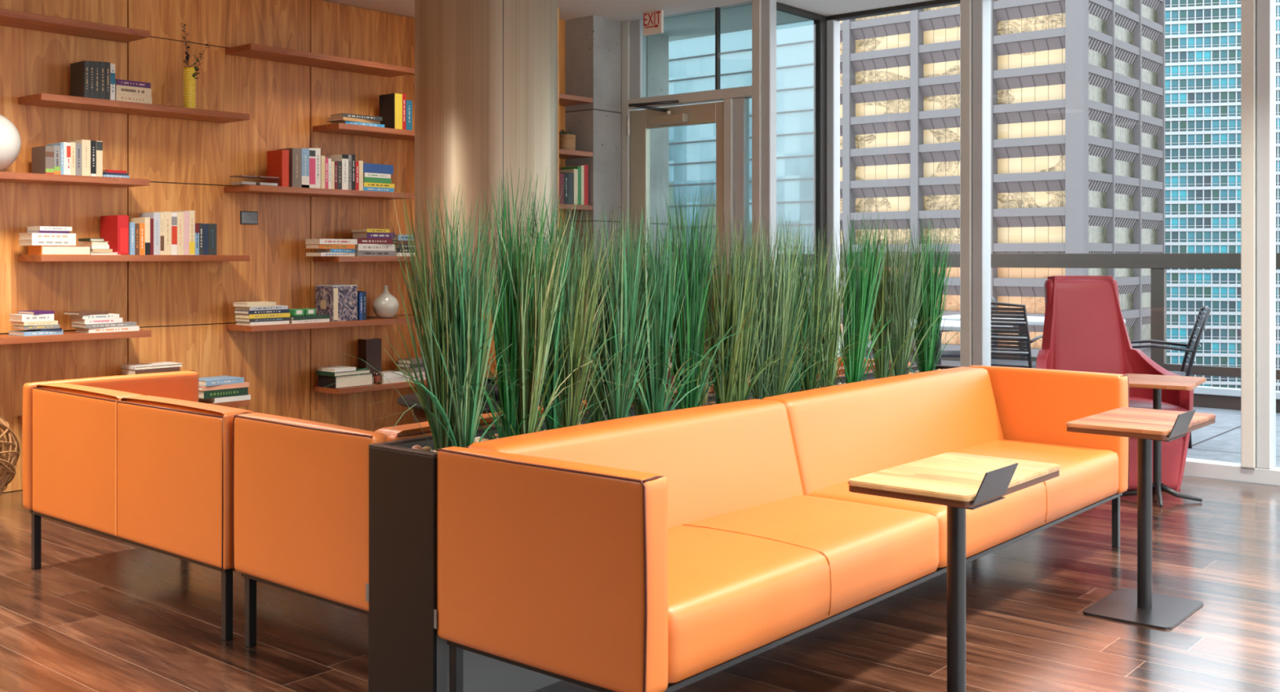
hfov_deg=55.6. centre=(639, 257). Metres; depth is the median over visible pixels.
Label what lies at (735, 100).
door frame
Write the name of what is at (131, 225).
book
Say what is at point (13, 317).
book
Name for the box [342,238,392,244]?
book
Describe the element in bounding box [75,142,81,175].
book
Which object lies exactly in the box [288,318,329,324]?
book
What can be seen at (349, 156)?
book
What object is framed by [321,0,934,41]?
ceiling
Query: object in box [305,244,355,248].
book
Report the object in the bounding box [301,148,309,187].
book
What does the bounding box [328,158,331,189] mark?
book
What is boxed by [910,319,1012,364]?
table
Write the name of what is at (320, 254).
book
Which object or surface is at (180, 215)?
book
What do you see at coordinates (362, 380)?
book
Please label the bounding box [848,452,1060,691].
side table
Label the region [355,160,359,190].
book
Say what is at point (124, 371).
book
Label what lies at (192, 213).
book
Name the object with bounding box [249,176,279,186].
case
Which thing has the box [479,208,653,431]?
ornamental grass
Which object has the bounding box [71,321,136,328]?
book
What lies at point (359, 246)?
book
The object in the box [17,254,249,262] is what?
wall shelf
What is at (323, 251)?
book
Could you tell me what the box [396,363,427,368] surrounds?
book
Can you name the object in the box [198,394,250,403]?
book
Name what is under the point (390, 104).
book
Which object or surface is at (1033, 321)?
table
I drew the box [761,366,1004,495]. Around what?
cushion
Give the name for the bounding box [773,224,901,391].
ornamental grass
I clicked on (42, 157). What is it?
book
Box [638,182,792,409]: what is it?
ornamental grass
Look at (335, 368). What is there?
book
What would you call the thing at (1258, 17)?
window
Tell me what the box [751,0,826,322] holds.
window
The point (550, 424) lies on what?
ornamental grass
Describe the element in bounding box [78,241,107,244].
book
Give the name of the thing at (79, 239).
book
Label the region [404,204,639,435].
ornamental grass
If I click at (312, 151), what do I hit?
book
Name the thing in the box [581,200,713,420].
ornamental grass
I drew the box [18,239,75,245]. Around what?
book
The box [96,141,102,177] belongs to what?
book
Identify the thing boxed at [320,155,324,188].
book
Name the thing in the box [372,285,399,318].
vase
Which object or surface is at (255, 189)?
wall shelf
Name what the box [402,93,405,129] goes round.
book
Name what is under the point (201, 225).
book
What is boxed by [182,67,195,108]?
vase
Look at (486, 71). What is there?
column
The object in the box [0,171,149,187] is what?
wall shelf
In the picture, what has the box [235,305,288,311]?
book
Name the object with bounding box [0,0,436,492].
wall
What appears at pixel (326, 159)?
book
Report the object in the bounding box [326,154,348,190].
book
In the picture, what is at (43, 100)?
wall shelf
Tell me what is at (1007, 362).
chair
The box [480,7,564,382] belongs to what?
wall
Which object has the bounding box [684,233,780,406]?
ornamental grass
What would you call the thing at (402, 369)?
book
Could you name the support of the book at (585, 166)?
on the wall shelf at (588, 207)
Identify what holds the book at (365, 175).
on the book at (366, 180)
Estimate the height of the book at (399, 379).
0.035 m
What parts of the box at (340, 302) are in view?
lid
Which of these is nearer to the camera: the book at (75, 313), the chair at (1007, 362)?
the book at (75, 313)
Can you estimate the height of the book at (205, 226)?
0.181 m
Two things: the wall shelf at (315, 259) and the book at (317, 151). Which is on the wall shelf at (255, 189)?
the book at (317, 151)
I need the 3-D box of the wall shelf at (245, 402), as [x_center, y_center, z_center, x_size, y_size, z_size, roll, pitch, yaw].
[-2.829,0.868,6.880,0.279,0.036,1.220,0,0,40]
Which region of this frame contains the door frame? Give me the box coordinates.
[621,7,751,355]
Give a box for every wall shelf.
[0,8,149,43]
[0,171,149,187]
[0,329,151,344]
[17,93,249,123]
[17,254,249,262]
[17,400,249,423]
[224,185,413,199]
[225,43,414,77]
[226,316,414,332]
[312,123,414,141]
[312,256,414,262]
[312,379,426,394]
[559,93,592,106]
[559,148,592,159]
[559,204,592,211]
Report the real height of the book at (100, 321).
0.027 m
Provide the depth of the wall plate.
7.56 m
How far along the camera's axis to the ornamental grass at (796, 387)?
4.82 m
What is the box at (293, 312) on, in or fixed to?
on the book at (317, 316)
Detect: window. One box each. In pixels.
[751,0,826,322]
[826,0,1279,485]
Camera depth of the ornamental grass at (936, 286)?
5.64 m
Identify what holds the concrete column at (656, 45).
on the floor
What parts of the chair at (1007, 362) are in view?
seat, armrest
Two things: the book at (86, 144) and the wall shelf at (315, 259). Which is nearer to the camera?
the book at (86, 144)
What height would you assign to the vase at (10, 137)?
0.327 m
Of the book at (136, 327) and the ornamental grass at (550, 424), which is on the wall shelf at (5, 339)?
the book at (136, 327)
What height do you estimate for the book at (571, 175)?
0.218 m
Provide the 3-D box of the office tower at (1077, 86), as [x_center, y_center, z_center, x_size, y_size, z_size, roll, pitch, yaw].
[40.911,5.250,138.049,28.323,112.000,25.820,0,0,40]
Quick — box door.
[626,100,723,293]
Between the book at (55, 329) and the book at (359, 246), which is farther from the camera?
the book at (359, 246)
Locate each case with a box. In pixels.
[229,175,257,186]
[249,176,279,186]
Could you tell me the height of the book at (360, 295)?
0.182 m
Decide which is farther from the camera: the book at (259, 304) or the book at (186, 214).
the book at (259, 304)
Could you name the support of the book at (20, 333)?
on the wall shelf at (5, 339)
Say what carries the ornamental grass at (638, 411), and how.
in the planter at (406, 654)
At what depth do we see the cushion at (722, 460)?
3.82 m
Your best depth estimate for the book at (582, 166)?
8.43 m
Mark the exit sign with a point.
(653, 21)
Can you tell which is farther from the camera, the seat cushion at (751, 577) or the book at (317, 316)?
the book at (317, 316)
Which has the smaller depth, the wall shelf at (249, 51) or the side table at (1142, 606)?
the side table at (1142, 606)
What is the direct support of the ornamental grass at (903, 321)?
in the planter at (406, 654)
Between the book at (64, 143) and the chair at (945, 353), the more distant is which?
the chair at (945, 353)
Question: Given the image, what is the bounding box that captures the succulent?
[559,128,574,134]
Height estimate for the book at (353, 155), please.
0.234 m
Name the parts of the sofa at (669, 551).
leg, arm, frame, arm, leg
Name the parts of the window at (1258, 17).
sill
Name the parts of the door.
closer arm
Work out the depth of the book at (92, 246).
6.59 m
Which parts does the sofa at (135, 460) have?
leg, arm, frame, leg, panel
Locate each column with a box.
[414,0,557,313]
[645,34,668,279]
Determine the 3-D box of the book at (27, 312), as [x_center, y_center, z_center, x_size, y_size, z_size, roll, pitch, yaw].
[-3.187,0.290,6.411,0.160,0.015,0.109,0,0,34]
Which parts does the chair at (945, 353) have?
seat, frame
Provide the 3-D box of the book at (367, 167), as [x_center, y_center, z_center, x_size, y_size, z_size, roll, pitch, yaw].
[-1.787,-0.585,8.070,0.160,0.061,0.245,0,0,40]
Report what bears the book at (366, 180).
on the book at (365, 184)
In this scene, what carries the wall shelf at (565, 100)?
attached to the wall at (561, 23)
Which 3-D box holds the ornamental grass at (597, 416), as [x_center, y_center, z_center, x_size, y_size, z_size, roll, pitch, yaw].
[-0.067,0.209,4.049,0.541,0.752,0.648,0,0,40]
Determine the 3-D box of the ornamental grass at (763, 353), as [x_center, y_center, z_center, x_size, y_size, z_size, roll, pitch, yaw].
[0.436,0.202,4.593,0.670,0.766,0.697,0,0,-39]
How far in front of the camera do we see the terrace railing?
10.35 m
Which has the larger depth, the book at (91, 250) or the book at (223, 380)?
the book at (223, 380)
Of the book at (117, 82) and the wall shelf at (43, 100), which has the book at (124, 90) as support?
the book at (117, 82)
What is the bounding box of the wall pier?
[564,15,621,400]
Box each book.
[8,330,62,336]
[9,313,53,321]
[10,320,57,325]
[12,324,59,329]
[17,310,54,314]
[18,232,75,239]
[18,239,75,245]
[26,226,71,231]
[26,231,69,233]
[28,245,90,254]
[28,328,62,331]
[31,146,53,174]
[46,142,63,174]
[49,142,66,174]
[52,145,60,174]
[62,311,108,315]
[66,142,71,175]
[67,139,90,176]
[68,142,75,175]
[69,313,119,319]
[70,60,89,97]
[71,317,122,324]
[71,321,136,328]
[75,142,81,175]
[75,325,139,333]
[78,238,104,241]
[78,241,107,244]
[78,244,109,248]
[89,61,94,98]
[89,248,112,252]
[89,252,118,254]
[90,140,96,176]
[94,61,99,98]
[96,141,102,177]
[99,62,105,99]
[102,169,126,173]
[102,172,128,175]
[102,174,128,177]
[105,62,110,99]
[110,63,115,100]
[115,79,151,88]
[115,84,151,97]
[115,93,151,104]
[121,361,182,369]
[121,366,179,375]
[128,222,134,254]
[130,217,150,255]
[134,223,139,255]
[138,212,159,255]
[138,222,144,255]
[150,218,153,255]
[160,211,171,255]
[160,212,164,255]
[171,212,177,255]
[173,211,189,255]
[177,212,183,255]
[179,210,195,255]
[195,223,199,255]
[198,375,244,386]
[198,382,248,391]
[198,386,248,399]
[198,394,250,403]
[199,223,203,255]
[203,223,217,255]
[203,224,208,255]
[232,301,275,306]
[234,312,289,319]
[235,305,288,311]
[235,309,288,314]
[235,317,289,322]
[235,320,288,325]
[266,150,288,186]
[276,147,301,187]
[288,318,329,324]
[289,314,329,319]
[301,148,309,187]
[305,239,357,244]
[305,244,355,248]
[306,252,355,256]
[308,147,315,188]
[314,147,320,188]
[315,248,355,253]
[315,368,370,376]
[316,365,355,372]
[317,373,373,388]
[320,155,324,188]
[324,158,328,188]
[326,116,380,124]
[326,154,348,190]
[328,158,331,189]
[329,113,382,121]
[330,120,384,127]
[331,161,334,189]
[334,161,337,189]
[336,160,342,189]
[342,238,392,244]
[346,154,355,190]
[348,155,351,190]
[351,228,390,232]
[351,232,394,239]
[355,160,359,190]
[355,160,363,191]
[355,244,395,250]
[355,250,395,256]
[357,291,366,319]
[357,292,363,320]
[357,337,381,377]
[363,163,393,174]
[363,173,391,178]
[363,177,391,183]
[363,182,394,188]
[363,186,394,192]
[372,375,408,383]
[373,370,404,378]
[379,93,402,129]
[392,235,413,240]
[392,240,414,244]
[395,244,414,248]
[395,248,414,253]
[395,253,414,256]
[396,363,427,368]
[397,357,426,364]
[400,367,427,373]
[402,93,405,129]
[402,371,426,381]
[405,100,412,130]
[559,168,577,204]
[559,173,564,204]
[561,166,581,204]
[561,172,568,204]
[564,165,583,204]
[567,164,587,204]
[568,173,573,204]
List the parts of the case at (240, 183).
lid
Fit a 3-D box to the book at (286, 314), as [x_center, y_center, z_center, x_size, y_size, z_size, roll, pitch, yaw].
[-2.312,0.356,7.447,0.161,0.026,0.284,0,0,40]
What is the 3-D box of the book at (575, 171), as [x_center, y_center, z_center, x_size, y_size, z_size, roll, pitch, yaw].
[-0.502,-0.486,8.432,0.160,0.246,0.040,0,0,40]
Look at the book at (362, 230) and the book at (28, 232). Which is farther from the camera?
the book at (362, 230)
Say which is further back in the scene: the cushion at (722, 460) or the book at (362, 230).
the book at (362, 230)
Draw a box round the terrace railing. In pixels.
[670,253,1279,413]
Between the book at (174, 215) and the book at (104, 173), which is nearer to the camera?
the book at (104, 173)
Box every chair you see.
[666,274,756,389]
[941,296,997,357]
[991,302,1042,368]
[1035,275,1193,490]
[1130,305,1210,448]
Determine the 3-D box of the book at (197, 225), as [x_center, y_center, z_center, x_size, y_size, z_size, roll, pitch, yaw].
[-2.624,-0.105,7.081,0.166,0.184,0.026,0,0,40]
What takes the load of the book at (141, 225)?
on the wall shelf at (21, 258)
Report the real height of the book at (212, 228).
0.184 m
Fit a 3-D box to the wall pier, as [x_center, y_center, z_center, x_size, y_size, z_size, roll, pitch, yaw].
[-0.610,-0.220,8.937,1.020,2.940,0.326,0,0,40]
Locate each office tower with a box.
[640,20,813,345]
[840,0,1164,368]
[1164,0,1279,391]
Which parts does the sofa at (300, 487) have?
leg, frame, arm, leg, arm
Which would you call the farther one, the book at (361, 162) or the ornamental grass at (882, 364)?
the book at (361, 162)
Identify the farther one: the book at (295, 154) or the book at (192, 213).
the book at (295, 154)
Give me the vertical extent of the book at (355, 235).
0.040 m
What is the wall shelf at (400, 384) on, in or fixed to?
attached to the wall at (187, 307)
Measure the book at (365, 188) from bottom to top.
0.028 m
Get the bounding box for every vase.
[0,114,21,171]
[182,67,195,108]
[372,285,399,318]
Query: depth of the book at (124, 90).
6.73 m
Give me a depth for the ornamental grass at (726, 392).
4.38 m
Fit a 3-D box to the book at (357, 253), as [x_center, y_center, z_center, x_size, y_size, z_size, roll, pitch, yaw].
[-1.794,-0.025,8.060,0.161,0.036,0.311,0,0,40]
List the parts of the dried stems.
stem, stem, stem, stem, stem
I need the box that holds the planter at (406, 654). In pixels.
[368,364,968,691]
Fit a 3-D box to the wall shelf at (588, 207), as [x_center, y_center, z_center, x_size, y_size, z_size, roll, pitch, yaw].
[-0.540,-0.346,8.440,0.267,0.034,0.340,0,0,40]
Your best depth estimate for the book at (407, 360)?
8.29 m
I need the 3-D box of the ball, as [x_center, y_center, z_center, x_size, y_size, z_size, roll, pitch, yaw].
[-3.325,0.981,5.931,0.545,0.520,0.547,0,0,40]
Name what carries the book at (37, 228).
on the book at (28, 232)
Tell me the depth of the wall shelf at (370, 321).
7.63 m
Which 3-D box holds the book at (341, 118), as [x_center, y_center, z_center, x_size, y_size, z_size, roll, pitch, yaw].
[-1.876,-0.891,7.964,0.160,0.021,0.312,0,0,36]
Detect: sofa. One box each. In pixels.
[22,370,254,641]
[231,356,911,691]
[433,365,1129,691]
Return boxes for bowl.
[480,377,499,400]
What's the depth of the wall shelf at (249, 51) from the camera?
7.71 m
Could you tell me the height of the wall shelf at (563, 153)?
0.034 m
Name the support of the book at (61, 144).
on the wall shelf at (14, 177)
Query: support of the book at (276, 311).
on the book at (286, 314)
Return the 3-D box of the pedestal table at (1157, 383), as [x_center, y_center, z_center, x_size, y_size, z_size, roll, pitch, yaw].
[2.663,0.938,6.258,0.412,0.617,0.560,0,0,32]
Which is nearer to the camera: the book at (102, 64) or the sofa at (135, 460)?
the sofa at (135, 460)
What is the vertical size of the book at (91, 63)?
0.203 m
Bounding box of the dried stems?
[180,22,208,79]
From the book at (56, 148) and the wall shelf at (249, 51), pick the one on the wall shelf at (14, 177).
the book at (56, 148)
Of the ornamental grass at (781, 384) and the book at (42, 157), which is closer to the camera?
the ornamental grass at (781, 384)
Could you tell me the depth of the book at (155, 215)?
6.84 m
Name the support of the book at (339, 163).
on the wall shelf at (255, 189)
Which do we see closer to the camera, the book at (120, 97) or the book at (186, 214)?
the book at (120, 97)
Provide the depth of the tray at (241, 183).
7.32 m
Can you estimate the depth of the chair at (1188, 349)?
8.08 m
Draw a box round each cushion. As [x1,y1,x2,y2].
[467,399,804,528]
[667,494,938,684]
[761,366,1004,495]
[808,439,1118,568]
[1128,396,1188,433]
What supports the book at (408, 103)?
on the wall shelf at (336, 128)
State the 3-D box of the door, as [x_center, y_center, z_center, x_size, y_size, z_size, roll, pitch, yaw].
[0.183,0.080,8.344,0.842,2.320,0.271,0,0,40]
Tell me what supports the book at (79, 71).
on the wall shelf at (43, 100)
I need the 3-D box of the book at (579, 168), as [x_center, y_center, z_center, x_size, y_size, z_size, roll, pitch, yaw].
[-0.479,-0.496,8.460,0.160,0.265,0.033,0,0,40]
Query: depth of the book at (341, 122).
7.91 m
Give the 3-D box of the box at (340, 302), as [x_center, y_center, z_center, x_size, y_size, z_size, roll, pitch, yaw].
[-1.968,0.295,7.878,0.191,0.231,0.192,0,0,40]
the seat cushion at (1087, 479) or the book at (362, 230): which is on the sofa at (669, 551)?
the seat cushion at (1087, 479)
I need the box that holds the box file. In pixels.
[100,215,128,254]
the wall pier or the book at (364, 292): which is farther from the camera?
the wall pier
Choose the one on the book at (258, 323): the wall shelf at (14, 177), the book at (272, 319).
the book at (272, 319)
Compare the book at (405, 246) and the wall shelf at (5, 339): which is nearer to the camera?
the wall shelf at (5, 339)
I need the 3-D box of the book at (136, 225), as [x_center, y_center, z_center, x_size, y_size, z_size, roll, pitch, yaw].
[-2.857,-0.100,6.806,0.166,0.175,0.025,0,0,40]
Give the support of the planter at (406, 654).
on the floor
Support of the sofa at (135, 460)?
on the floor
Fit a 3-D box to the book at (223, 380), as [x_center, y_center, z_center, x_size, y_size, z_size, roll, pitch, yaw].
[-2.512,0.731,7.195,0.201,0.031,0.250,0,0,38]
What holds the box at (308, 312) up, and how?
on the book at (317, 316)
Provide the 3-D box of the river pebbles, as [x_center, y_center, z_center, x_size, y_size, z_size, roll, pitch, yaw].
[0.429,0.560,4.588,0.253,0.066,3.253,0,0,40]
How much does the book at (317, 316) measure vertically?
0.023 m
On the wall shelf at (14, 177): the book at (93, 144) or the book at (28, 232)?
the book at (93, 144)
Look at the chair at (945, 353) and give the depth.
9.85 m
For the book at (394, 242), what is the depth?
8.17 m
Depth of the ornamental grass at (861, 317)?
5.10 m
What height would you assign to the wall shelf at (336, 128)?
0.036 m
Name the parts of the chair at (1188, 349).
armrest, armrest, seat, leg, frame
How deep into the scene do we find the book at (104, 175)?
6.66 m
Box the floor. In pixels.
[0,406,1279,691]
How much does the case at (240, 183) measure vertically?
0.062 m
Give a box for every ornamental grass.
[328,186,511,447]
[335,182,554,451]
[379,161,653,439]
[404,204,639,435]
[444,192,676,431]
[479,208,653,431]
[540,208,695,423]
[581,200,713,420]
[596,205,768,413]
[612,213,751,417]
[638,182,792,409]
[670,213,817,401]
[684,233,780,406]
[695,215,805,404]
[708,216,875,397]
[716,211,831,399]
[760,214,862,393]
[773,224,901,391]
[787,230,915,387]
[817,213,940,384]
[841,213,933,378]
[869,220,968,376]
[882,212,1009,373]
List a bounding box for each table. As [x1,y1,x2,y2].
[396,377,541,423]
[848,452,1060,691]
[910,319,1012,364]
[942,314,1125,357]
[1066,407,1216,630]
[1120,373,1206,507]
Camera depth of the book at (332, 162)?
7.75 m
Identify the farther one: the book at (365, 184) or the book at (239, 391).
the book at (365, 184)
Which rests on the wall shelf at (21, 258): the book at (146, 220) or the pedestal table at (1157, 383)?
the book at (146, 220)
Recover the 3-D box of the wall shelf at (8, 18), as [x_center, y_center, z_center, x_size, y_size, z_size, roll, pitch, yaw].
[-3.233,-1.245,6.401,0.279,0.036,1.220,0,0,40]
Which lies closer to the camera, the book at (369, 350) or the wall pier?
the book at (369, 350)
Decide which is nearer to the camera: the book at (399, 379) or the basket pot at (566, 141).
the book at (399, 379)
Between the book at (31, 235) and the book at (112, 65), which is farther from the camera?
the book at (112, 65)
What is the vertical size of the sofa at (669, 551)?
0.751 m
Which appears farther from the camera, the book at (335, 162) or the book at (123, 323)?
the book at (335, 162)
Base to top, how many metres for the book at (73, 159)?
0.178 m
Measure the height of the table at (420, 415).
0.572 m
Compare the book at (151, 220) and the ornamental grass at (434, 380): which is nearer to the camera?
the ornamental grass at (434, 380)
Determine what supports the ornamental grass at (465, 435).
in the planter at (406, 654)
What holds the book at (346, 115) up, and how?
on the book at (341, 118)
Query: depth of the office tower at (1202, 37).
297.31 m
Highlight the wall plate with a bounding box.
[240,211,257,224]
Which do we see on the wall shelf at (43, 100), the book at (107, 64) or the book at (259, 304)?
the book at (107, 64)
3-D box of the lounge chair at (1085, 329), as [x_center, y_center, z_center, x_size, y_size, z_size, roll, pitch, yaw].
[2.618,0.682,6.794,0.793,1.149,0.783,0,0,-5]
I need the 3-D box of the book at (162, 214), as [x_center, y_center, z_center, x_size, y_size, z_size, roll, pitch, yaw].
[-2.762,-0.133,6.918,0.166,0.241,0.022,0,0,40]
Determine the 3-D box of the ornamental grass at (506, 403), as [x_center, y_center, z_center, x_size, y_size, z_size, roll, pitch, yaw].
[-0.405,0.154,3.613,0.808,0.861,0.746,0,0,-26]
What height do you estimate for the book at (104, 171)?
0.014 m
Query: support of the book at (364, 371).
on the book at (362, 380)
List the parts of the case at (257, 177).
lid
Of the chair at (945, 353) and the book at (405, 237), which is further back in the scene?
the chair at (945, 353)
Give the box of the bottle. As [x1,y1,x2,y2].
[373,368,381,384]
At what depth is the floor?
4.14 m
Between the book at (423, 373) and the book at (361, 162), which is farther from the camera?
the book at (423, 373)
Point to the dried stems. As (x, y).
(195, 73)
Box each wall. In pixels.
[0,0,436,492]
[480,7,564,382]
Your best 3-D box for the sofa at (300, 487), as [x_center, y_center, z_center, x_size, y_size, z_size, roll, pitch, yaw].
[0.002,0.875,4.902,0.736,0.751,3.231,0,0,40]
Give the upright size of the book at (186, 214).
0.251 m
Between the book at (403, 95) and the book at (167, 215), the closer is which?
the book at (167, 215)
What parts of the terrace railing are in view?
post, rail, rail, post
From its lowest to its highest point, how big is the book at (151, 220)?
0.205 m
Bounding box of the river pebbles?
[411,368,942,452]
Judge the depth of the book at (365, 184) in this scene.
8.02 m
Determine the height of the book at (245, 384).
0.027 m
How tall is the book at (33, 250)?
0.049 m
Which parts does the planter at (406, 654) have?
panel, panel, panel, panel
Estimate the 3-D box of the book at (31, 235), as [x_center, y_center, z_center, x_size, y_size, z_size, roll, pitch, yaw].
[-3.148,-0.111,6.456,0.161,0.033,0.229,0,0,40]
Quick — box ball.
[0,416,19,496]
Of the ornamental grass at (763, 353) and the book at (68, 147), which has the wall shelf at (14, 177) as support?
the book at (68, 147)
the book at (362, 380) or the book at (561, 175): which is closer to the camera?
the book at (362, 380)
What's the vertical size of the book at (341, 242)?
0.034 m
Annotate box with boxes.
[288,308,304,316]
[298,308,315,315]
[315,284,357,321]
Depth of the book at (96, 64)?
6.58 m
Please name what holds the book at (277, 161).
on the wall shelf at (255, 189)
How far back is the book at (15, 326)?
6.35 m
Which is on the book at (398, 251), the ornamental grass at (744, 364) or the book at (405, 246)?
the book at (405, 246)
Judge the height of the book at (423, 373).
0.054 m
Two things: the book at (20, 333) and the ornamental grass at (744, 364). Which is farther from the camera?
the book at (20, 333)
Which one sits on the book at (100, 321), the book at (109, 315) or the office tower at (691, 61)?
the book at (109, 315)
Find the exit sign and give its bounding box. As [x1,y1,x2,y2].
[643,9,663,35]
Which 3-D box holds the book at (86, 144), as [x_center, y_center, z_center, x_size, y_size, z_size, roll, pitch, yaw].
[-3.040,-0.534,6.588,0.166,0.196,0.047,0,0,40]
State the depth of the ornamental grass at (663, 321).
4.10 m
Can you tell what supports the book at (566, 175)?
on the wall shelf at (588, 207)
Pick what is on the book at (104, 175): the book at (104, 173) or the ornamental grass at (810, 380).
the book at (104, 173)
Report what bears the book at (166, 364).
on the book at (124, 371)
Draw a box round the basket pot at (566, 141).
[559,133,575,150]
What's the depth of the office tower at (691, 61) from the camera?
182.54 m
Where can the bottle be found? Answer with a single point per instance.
(377, 376)
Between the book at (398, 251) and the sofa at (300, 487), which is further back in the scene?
the book at (398, 251)
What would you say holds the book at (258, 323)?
on the wall shelf at (370, 321)
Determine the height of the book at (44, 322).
0.020 m
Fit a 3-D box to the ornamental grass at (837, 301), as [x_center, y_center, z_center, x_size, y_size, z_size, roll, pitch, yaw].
[0.742,0.232,4.906,0.667,0.706,0.863,0,0,40]
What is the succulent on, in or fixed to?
in the basket pot at (566, 141)
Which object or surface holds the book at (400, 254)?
on the wall shelf at (315, 259)
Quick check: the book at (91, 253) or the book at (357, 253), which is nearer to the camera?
the book at (91, 253)

